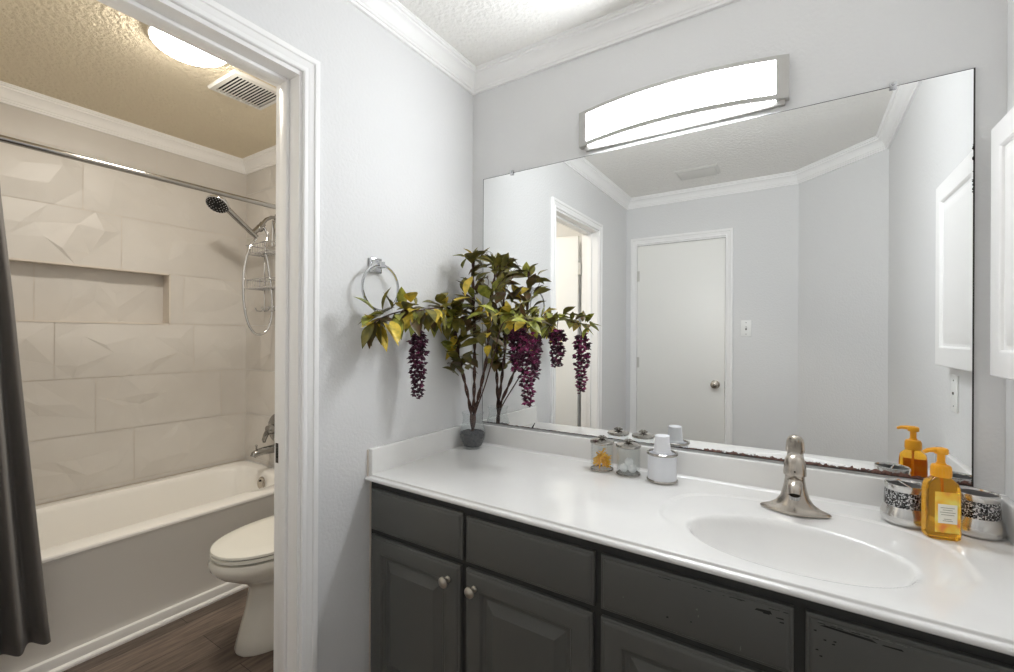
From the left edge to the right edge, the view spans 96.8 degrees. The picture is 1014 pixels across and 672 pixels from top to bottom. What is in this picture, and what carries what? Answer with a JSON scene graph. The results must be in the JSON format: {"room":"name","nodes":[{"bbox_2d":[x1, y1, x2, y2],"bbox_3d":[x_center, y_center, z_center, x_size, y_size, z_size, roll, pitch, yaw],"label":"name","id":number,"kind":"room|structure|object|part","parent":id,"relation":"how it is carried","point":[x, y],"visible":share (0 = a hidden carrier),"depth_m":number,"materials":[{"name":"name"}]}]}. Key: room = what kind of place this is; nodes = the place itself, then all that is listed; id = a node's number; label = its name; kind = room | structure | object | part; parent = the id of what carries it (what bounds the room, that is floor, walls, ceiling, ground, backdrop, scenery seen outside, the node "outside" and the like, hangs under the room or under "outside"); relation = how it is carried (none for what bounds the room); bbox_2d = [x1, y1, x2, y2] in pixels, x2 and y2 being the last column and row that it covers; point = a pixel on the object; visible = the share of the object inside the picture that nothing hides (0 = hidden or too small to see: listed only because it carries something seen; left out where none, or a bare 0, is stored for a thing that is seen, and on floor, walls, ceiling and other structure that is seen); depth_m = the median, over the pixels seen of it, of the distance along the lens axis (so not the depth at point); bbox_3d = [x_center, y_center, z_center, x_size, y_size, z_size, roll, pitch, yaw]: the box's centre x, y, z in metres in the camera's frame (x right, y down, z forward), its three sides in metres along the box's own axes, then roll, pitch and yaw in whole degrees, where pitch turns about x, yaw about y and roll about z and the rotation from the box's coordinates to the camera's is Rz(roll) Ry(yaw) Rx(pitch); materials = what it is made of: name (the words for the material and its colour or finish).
{"room":"bathroom","nodes":[
{"label":"bathroom","id":0,"kind":"room"},
{"bbox_2d":[0,102,246,505],"bbox_3d":[-2.246,0.054,2.411,0.162,2.440,1.600,0,0,33],"label":"wall","id":1,"kind":"structure","parent":0,"point":[127,288],"depth_m":2.47,"materials":[{"name":"beige tile"}]},
{"bbox_2d":[0,81,275,174],"bbox_3d":[-1.438,-1.123,1.886,1.780,0.078,1.588,0,0,33],"label":"crown molding","id":2,"kind":"structure","parent":1,"relation":"attached to","point":[13,95],"depth_m":2.46,"materials":[{"name":"white paint"}]},
{"bbox_2d":[63,587,273,671],"bbox_3d":[-0.858,1.311,1.125,4.000,0.060,2.550,0,0,33],"label":"floor","id":3,"kind":"structure","parent":0,"point":[204,639],"depth_m":1.83,"materials":[{"name":"brown wood"}]},
{"bbox_2d":[0,460,273,671],"bbox_3d":[-1.873,1.052,2.159,0.763,0.446,1.582,0,0,33],"label":"bathtub","id":4,"kind":"object","parent":3,"relation":"on","point":[113,559],"visible":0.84,"depth_m":2.05,"materials":[{"name":"white ceramic"}]},
{"bbox_2d":[19,582,248,671],"bbox_3d":[-1.552,1.249,1.953,0.029,0.057,1.588,0,0,33],"label":"baseboard","id":5,"kind":"structure","parent":4,"relation":"attached to","point":[66,660],"depth_m":1.90,"materials":[{"name":"white paint"}]},
{"bbox_3d":[-1.496,0.893,2.734,0.074,0.074,0.020,0,0,33],"label":"overflow plate","id":6,"kind":"part","parent":4,"relation":"part of","materials":[{"name":"silver metal"}]},
{"bbox_2d":[208,515,273,656],"bbox_3d":[-0.929,0.883,2.034,0.450,0.794,0.741,0,0,33],"label":"toilet","id":7,"kind":"object","parent":3,"relation":"on","point":[244,555],"visible":0.27,"depth_m":1.81,"materials":[{"name":"white ceramic"}]},
{"bbox_3d":[-0.953,1.079,1.999,0.376,0.401,0.657,0,0,33],"label":"bowl","id":8,"kind":"part","parent":7,"relation":"part of","materials":[{"name":"white ceramic"}]},
{"bbox_3d":[-0.986,0.866,1.947,0.366,0.015,0.521,0,0,33],"label":"seat","id":9,"kind":"part","parent":7,"relation":"part of","materials":[{"name":"white plastic"}]},
{"bbox_3d":[-0.986,0.847,1.947,0.366,0.024,0.521,0,0,33],"label":"lid","id":10,"kind":"part","parent":7,"relation":"part of","materials":[{"name":"white"}]},
{"bbox_2d":[369,481,1013,671],"bbox_3d":[0.367,0.890,1.306,1.657,0.794,0.612,0,0,33],"label":"vanity cabinet","id":11,"kind":"object","parent":3,"relation":"on","point":[453,588],"visible":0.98,"depth_m":1.11,"materials":[{"name":"grey paint"}]},
{"bbox_3d":[-0.297,0.918,1.417,0.384,0.496,0.018,0,0,33],"label":"cabinet door","id":12,"kind":"part","parent":11,"relation":"part of","materials":[{"name":"grey paint"}]},
{"bbox_3d":[-0.292,0.583,1.415,0.392,0.136,0.018,0,0,33],"label":"drawer","id":13,"kind":"part","parent":11,"relation":"part of","materials":[{"name":"grey paint"}]},
{"bbox_3d":[-0.182,0.717,1.315,0.032,0.032,0.030,0,0,33],"label":"knob","id":14,"kind":"part","parent":11,"relation":"part of","materials":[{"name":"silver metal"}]},
{"bbox_3d":[-0.101,0.718,1.263,0.032,0.032,0.030,0,0,33],"label":"knob","id":15,"kind":"part","parent":11,"relation":"part of","materials":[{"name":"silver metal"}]},
{"bbox_3d":[0.045,0.919,1.197,0.387,0.496,0.018,0,0,33],"label":"cabinet door","id":16,"kind":"part","parent":11,"relation":"part of","materials":[{"name":"grey paint"}]},
{"bbox_3d":[0.048,0.587,1.196,0.391,0.130,0.018,0,0,33],"label":"drawer","id":17,"kind":"part","parent":11,"relation":"part of","materials":[{"name":"grey paint"}]},
{"bbox_3d":[0.387,0.921,0.976,0.386,0.496,0.018,0,0,33],"label":"cabinet door","id":18,"kind":"part","parent":11,"relation":"part of","materials":[{"name":"grey paint"}]},
{"bbox_2d":[365,422,1013,655],"bbox_3d":[0.373,0.498,1.311,1.660,0.223,0.605,0,0,33],"label":"countertop","id":19,"kind":"structure","parent":11,"relation":"on","point":[713,520],"depth_m":1.17,"materials":[{"name":"white stone"}]},
{"bbox_2d":[355,247,553,446],"bbox_3d":[-0.137,0.046,1.575,0.501,0.845,0.668,0,0,33],"label":"potted plant","id":20,"kind":"object","parent":19,"relation":"on","point":[411,318],"visible":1,"depth_m":1.70,"materials":[{"name":"green plant"}]},
{"bbox_3d":[-0.310,-0.079,1.635,0.025,0.076,0.454,0,0,28],"label":"stem","id":21,"kind":"part","parent":20,"relation":"part of","materials":[{"name":"plant"}]},
{"bbox_3d":[-0.184,0.151,1.871,0.102,0.538,0.034,0,0,-32],"label":"stem","id":22,"kind":"part","parent":20,"relation":"part of","materials":[{"name":"brown plant"}]},
{"bbox_3d":[-0.139,0.046,1.872,0.023,0.748,0.045,0,0,-6],"label":"stem","id":23,"kind":"part","parent":20,"relation":"part of","materials":[{"name":"brown plant"}]},
{"bbox_3d":[-0.099,0.067,1.830,0.037,0.708,0.159,0,0,-43],"label":"stem","id":24,"kind":"part","parent":20,"relation":"part of","materials":[{"name":"brown plant"}]},
{"bbox_3d":[-0.030,0.170,1.718,0.013,0.499,0.413,0,0,-33],"label":"stem","id":25,"kind":"part","parent":20,"relation":"part of","materials":[{"name":"brown plant"}]},
{"bbox_2d":[590,435,613,471],"bbox_3d":[0.335,0.411,1.588,0.084,0.121,0.084,0,0,33],"label":"glass jar","id":26,"kind":"object","parent":19,"relation":"on","point":[601,440],"visible":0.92,"depth_m":1.57,"materials":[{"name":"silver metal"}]},
{"bbox_3d":[0.336,0.370,1.588,0.084,0.017,0.084,0,0,33],"label":"lid","id":27,"kind":"part","parent":26,"relation":"part of","materials":[{"name":"silver metal"}]},
{"bbox_2d":[616,438,640,476],"bbox_3d":[0.414,0.411,1.534,0.084,0.121,0.084,0,0,33],"label":"glass jar","id":28,"kind":"object","parent":19,"relation":"on","point":[628,444],"visible":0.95,"depth_m":1.51,"materials":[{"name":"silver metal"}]},
{"bbox_2d":[619,463,627,471],"bbox_3d":[0.398,0.449,1.533,0.027,0.028,0.028,0,0,33],"label":"ball","id":29,"kind":"object","parent":28,"relation":"in","point":[623,467],"visible":1,"depth_m":1.52,"materials":[{"name":"white"}]},
{"bbox_3d":[0.414,0.371,1.534,0.084,0.017,0.084,0,0,33],"label":"lid","id":30,"kind":"part","parent":28,"relation":"part of","materials":[{"name":"silver metal"}]},
{"bbox_2d":[625,457,632,465],"bbox_3d":[0.414,0.428,1.530,0.027,0.028,0.028,0,0,33],"label":"ball","id":31,"kind":"object","parent":28,"relation":"in","point":[628,461],"visible":1,"depth_m":1.52,"materials":[{"name":"white fabric"}]},
{"bbox_2d":[628,465,636,472],"bbox_3d":[0.425,0.449,1.523,0.027,0.028,0.028,0,0,33],"label":"ball","id":32,"kind":"object","parent":28,"relation":"in","point":[632,468],"visible":1,"depth_m":1.51,"materials":[{"name":"white"}]},
{"bbox_2d":[646,448,677,484],"bbox_3d":[0.507,0.425,1.470,0.099,0.094,0.099,0,0,33],"label":"cup holder","id":33,"kind":"object","parent":19,"relation":"on","point":[662,469],"visible":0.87,"depth_m":1.43,"materials":[{"name":"white glass"}]},
{"bbox_2d":[653,434,671,454],"bbox_3d":[0.507,0.387,1.470,0.060,0.126,0.060,0,0,33],"label":"paper cup","id":34,"kind":"object","parent":33,"relation":"in","point":[662,441],"visible":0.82,"depth_m":1.45,"materials":[{"name":"white paper"}]},
{"bbox_2d":[760,452,831,517],"bbox_3d":[0.782,0.398,1.223,0.114,0.156,0.124,0,0,-15],"label":"faucet","id":35,"kind":"object","parent":19,"relation":"on","point":[793,499],"visible":1,"depth_m":1.20,"materials":[{"name":"silver metal"}]},
{"bbox_3d":[0.765,0.401,1.197,0.039,0.045,0.079,0,0,33],"label":"spout","id":36,"kind":"part","parent":35,"relation":"part of","materials":[{"name":"silver metal"}]},
{"bbox_3d":[0.784,0.350,1.226,0.054,0.058,0.056,0,0,33],"label":"handle","id":37,"kind":"part","parent":35,"relation":"part of","materials":[{"name":"silver metal"}]},
{"bbox_2d":[880,478,921,528],"bbox_3d":[1.012,0.424,1.144,0.099,0.100,0.099,0,0,18],"label":"toothbrush holder","id":38,"kind":"object","parent":19,"relation":"on","point":[901,504],"visible":0.89,"depth_m":1.12,"materials":[{"name":"silver metal"}]},
{"bbox_2d":[921,447,961,540],"bbox_3d":[1.023,0.369,1.064,0.070,0.212,0.046,0,0,20],"label":"soap dispenser","id":39,"kind":"object","parent":19,"relation":"on","point":[941,519],"visible":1,"depth_m":1.05,"materials":[{"name":"orange plastic"}]},
{"bbox_3d":[1.020,0.412,1.041,0.035,0.044,0.001,0,0,20],"label":"text panel","id":40,"kind":"part","parent":39,"relation":"part of","materials":[{"name":"white paper"}]},
{"bbox_2d":[960,486,1006,540],"bbox_3d":[1.129,0.425,1.083,0.099,0.100,0.099,0,0,33],"label":"tumbler","id":41,"kind":"object","parent":19,"relation":"on","point":[981,512],"visible":0.8,"depth_m":1.05,"materials":[{"name":"silver metal"}]},
{"bbox_3d":[0.391,0.589,0.975,0.390,0.130,0.018,0,0,33],"label":"drawer","id":42,"kind":"part","parent":11,"relation":"part of","materials":[{"name":"grey paint"}]},
{"bbox_3d":[0.736,0.591,0.753,0.393,0.130,0.018,0,0,33],"label":"drawer","id":43,"kind":"part","parent":11,"relation":"part of","materials":[{"name":"grey paint"}]},
{"bbox_2d":[0,0,641,157],"bbox_3d":[-0.845,-1.189,1.125,4.000,0.060,2.550,0,0,33],"label":"ceiling","id":44,"kind":"structure","parent":0,"point":[93,55],"depth_m":1.87,"materials":[{"name":"beige paint"}]},
{"bbox_2d":[147,25,225,66],"bbox_3d":[-1.244,-1.132,1.768,0.266,0.058,0.266,0,0,33],"label":"ceiling light","id":45,"kind":"object","parent":44,"relation":"attached to","point":[179,50],"visible":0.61,"depth_m":1.75,"materials":[{"name":"white glass"}]},
{"bbox_2d":[207,69,275,109],"bbox_3d":[-1.218,-1.152,2.124,0.248,0.016,0.248,0,0,33],"label":"ceiling vent","id":46,"kind":"object","parent":44,"relation":"in","point":[237,83],"visible":0.96,"depth_m":2.10,"materials":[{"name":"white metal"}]},
{"bbox_2d":[214,0,472,671],"bbox_3d":[-0.829,0.061,1.086,0.120,2.440,2.291,0,0,33],"label":"wall","id":47,"kind":"structure","parent":0,"point":[396,132],"depth_m":1.52,"materials":[{"name":"white paint"}]},
{"bbox_2d":[97,0,319,671],"bbox_3d":[-0.840,0.226,1.054,0.138,2.109,0.805,0,0,33],"label":"door frame","id":48,"kind":"structure","parent":47,"relation":"attached to","point":[165,16],"depth_m":1.33,"materials":[{"name":"white paint"}]},
{"bbox_3d":[-0.697,0.357,1.369,0.023,0.060,0.002,0,0,33],"label":"strike plate","id":49,"kind":"part","parent":48,"relation":"part of","materials":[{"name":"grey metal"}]},
{"bbox_2d":[361,257,398,310],"bbox_3d":[-0.439,-0.175,1.538,0.042,0.187,0.166,0,0,33],"label":"towel ring","id":50,"kind":"object","parent":47,"relation":"attached to","point":[376,265],"visible":0.83,"depth_m":1.53,"materials":[{"name":"silver metal"}]},
{"bbox_2d":[346,0,738,94],"bbox_3d":[-0.043,-1.116,0.654,1.660,0.078,2.171,0,0,33],"label":"crown molding","id":51,"kind":"structure","parent":47,"relation":"attached to","point":[642,17],"depth_m":1.68,"materials":[{"name":"white paint"}]},
{"bbox_2d":[245,0,1007,493],"bbox_3d":[-0.245,0.064,2.130,3.830,2.440,0.144,0,0,33],"label":"wall","id":52,"kind":"structure","parent":0,"point":[836,49],"depth_m":1.40,"materials":[{"name":"white paint"}]},
{"bbox_2d":[205,194,275,335],"bbox_3d":[-1.546,-0.393,2.650,0.114,0.783,0.403,0,0,33],"label":"shower","id":53,"kind":"object","parent":52,"relation":"attached to","point":[217,203],"visible":0.96,"depth_m":2.66,"materials":[{"name":"silver metal"}]},
{"bbox_3d":[-1.561,-0.673,2.630,0.040,0.179,0.212,0,0,33],"label":"handle","id":54,"kind":"part","parent":53,"relation":"part of","materials":[{"name":"silver metal"}]},
{"bbox_2d":[245,220,275,311],"bbox_3d":[-1.485,-0.437,2.771,0.266,0.571,0.113,0,0,33],"label":"shower caddy","id":55,"kind":"object","parent":53,"relation":"hanging from","point":[264,288],"visible":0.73,"depth_m":2.77,"materials":[{"name":"silver metal"}]},
{"bbox_2d":[246,277,274,290],"bbox_3d":[-1.485,-0.320,2.771,0.266,0.063,0.113,0,0,33],"label":"basket","id":56,"kind":"object","parent":55,"relation":"on","point":[265,288],"depth_m":2.75,"materials":[{"name":"silver metal"}]},
{"bbox_2d":[245,240,275,256],"bbox_3d":[-1.484,-0.535,2.771,0.266,0.063,0.113,0,0,33],"label":"basket","id":57,"kind":"object","parent":55,"relation":"on","point":[273,253],"depth_m":2.75,"materials":[{"name":"silver metal"}]},
{"bbox_3d":[-1.473,-0.169,2.789,0.240,0.035,0.064,0,0,33],"label":"hook rail","id":58,"kind":"part","parent":55,"relation":"part of","materials":[{"name":"silver metal"}]},
{"bbox_3d":[-1.458,-0.437,2.809,0.230,0.570,0.019,0,0,33],"label":"frame","id":59,"kind":"part","parent":55,"relation":"part of","materials":[{"name":"silver metal"}]},
{"bbox_3d":[-1.467,-0.720,2.776,0.064,0.098,0.107,0,0,33],"label":"shower arm","id":60,"kind":"part","parent":53,"relation":"part of","materials":[{"name":"silver metal"}]},
{"bbox_2d":[250,443,274,457],"bbox_3d":[-1.488,0.696,2.753,0.066,0.080,0.160,0,0,33],"label":"tub spout","id":61,"kind":"object","parent":52,"relation":"attached to","point":[269,449],"visible":0.75,"depth_m":2.73,"materials":[{"name":"silver metal"}]},
{"bbox_2d":[262,414,274,442],"bbox_3d":[-1.467,0.578,2.785,0.178,0.178,0.083,0,0,33],"label":"shower valve","id":62,"kind":"object","parent":52,"relation":"attached to","point":[270,428],"visible":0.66,"depth_m":2.78,"materials":[{"name":"silver metal"}]},
{"bbox_3d":[-1.472,0.603,2.778,0.060,0.109,0.065,0,0,33],"label":"lever","id":63,"kind":"part","parent":62,"relation":"part of","materials":[{"name":"silver metal"}]},
{"bbox_2d":[579,54,789,151],"bbox_3d":[0.550,-0.773,1.515,0.678,0.143,0.080,0,0,33],"label":"vanity light","id":64,"kind":"object","parent":52,"relation":"attached to","point":[733,90],"visible":1,"depth_m":1.46,"materials":[{"name":"white glass"}]},
{"bbox_3d":[0.571,-0.768,1.539,0.648,0.133,0.016,0,0,33],"label":"plate","id":65,"kind":"part","parent":64,"relation":"part of","materials":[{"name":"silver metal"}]},
{"bbox_2d":[482,67,975,486],"bbox_3d":[0.539,-0.157,1.558,1.540,1.075,0.015,0,0,33],"label":"wall mirror","id":66,"kind":"object","parent":52,"relation":"attached to","point":[801,280],"visible":1,"depth_m":1.39,"materials":[{"name":"white mirror"}]},
{"bbox_2d":[1005,0,1013,500],"bbox_3d":[0.818,0.069,0.356,0.120,2.440,1.732,0,0,33],"label":"wall","id":67,"kind":"structure","parent":0,"point":[1009,412],"depth_m":1.10,"materials":[{"name":"white paint"}]},
{"bbox_2d":[990,106,1013,379],"bbox_3d":[1.079,-0.204,0.908,0.041,0.602,0.447,0,0,33],"label":"upper cabinet","id":68,"kind":"object","parent":67,"relation":"attached to","point":[1002,134],"visible":1,"depth_m":1.04,"materials":[{"name":"white paint"}]},
{"bbox_3d":[-1.969,0.055,1.209,1.930,2.440,0.120,0,0,33],"label":"wall","id":69,"kind":"structure","parent":0,"visible":0},
{"bbox_2d":[0,135,275,208],"bbox_3d":[-1.533,-0.691,1.944,0.044,0.044,1.582,0,0,33],"label":"shower curtain rod","id":70,"kind":"object","parent":69,"relation":"attached to","point":[5,139],"visible":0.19,"depth_m":1.85,"materials":[{"name":"silver metal"}]},
{"bbox_2d":[0,188,50,656],"bbox_3d":[-1.796,0.199,1.465,0.137,1.811,0.438,0,0,33],"label":"shower curtain","id":71,"kind":"object","parent":70,"relation":"hanging from","point":[24,620],"visible":1,"depth_m":1.56,"materials":[{"name":"grey fabric"}]}
]}

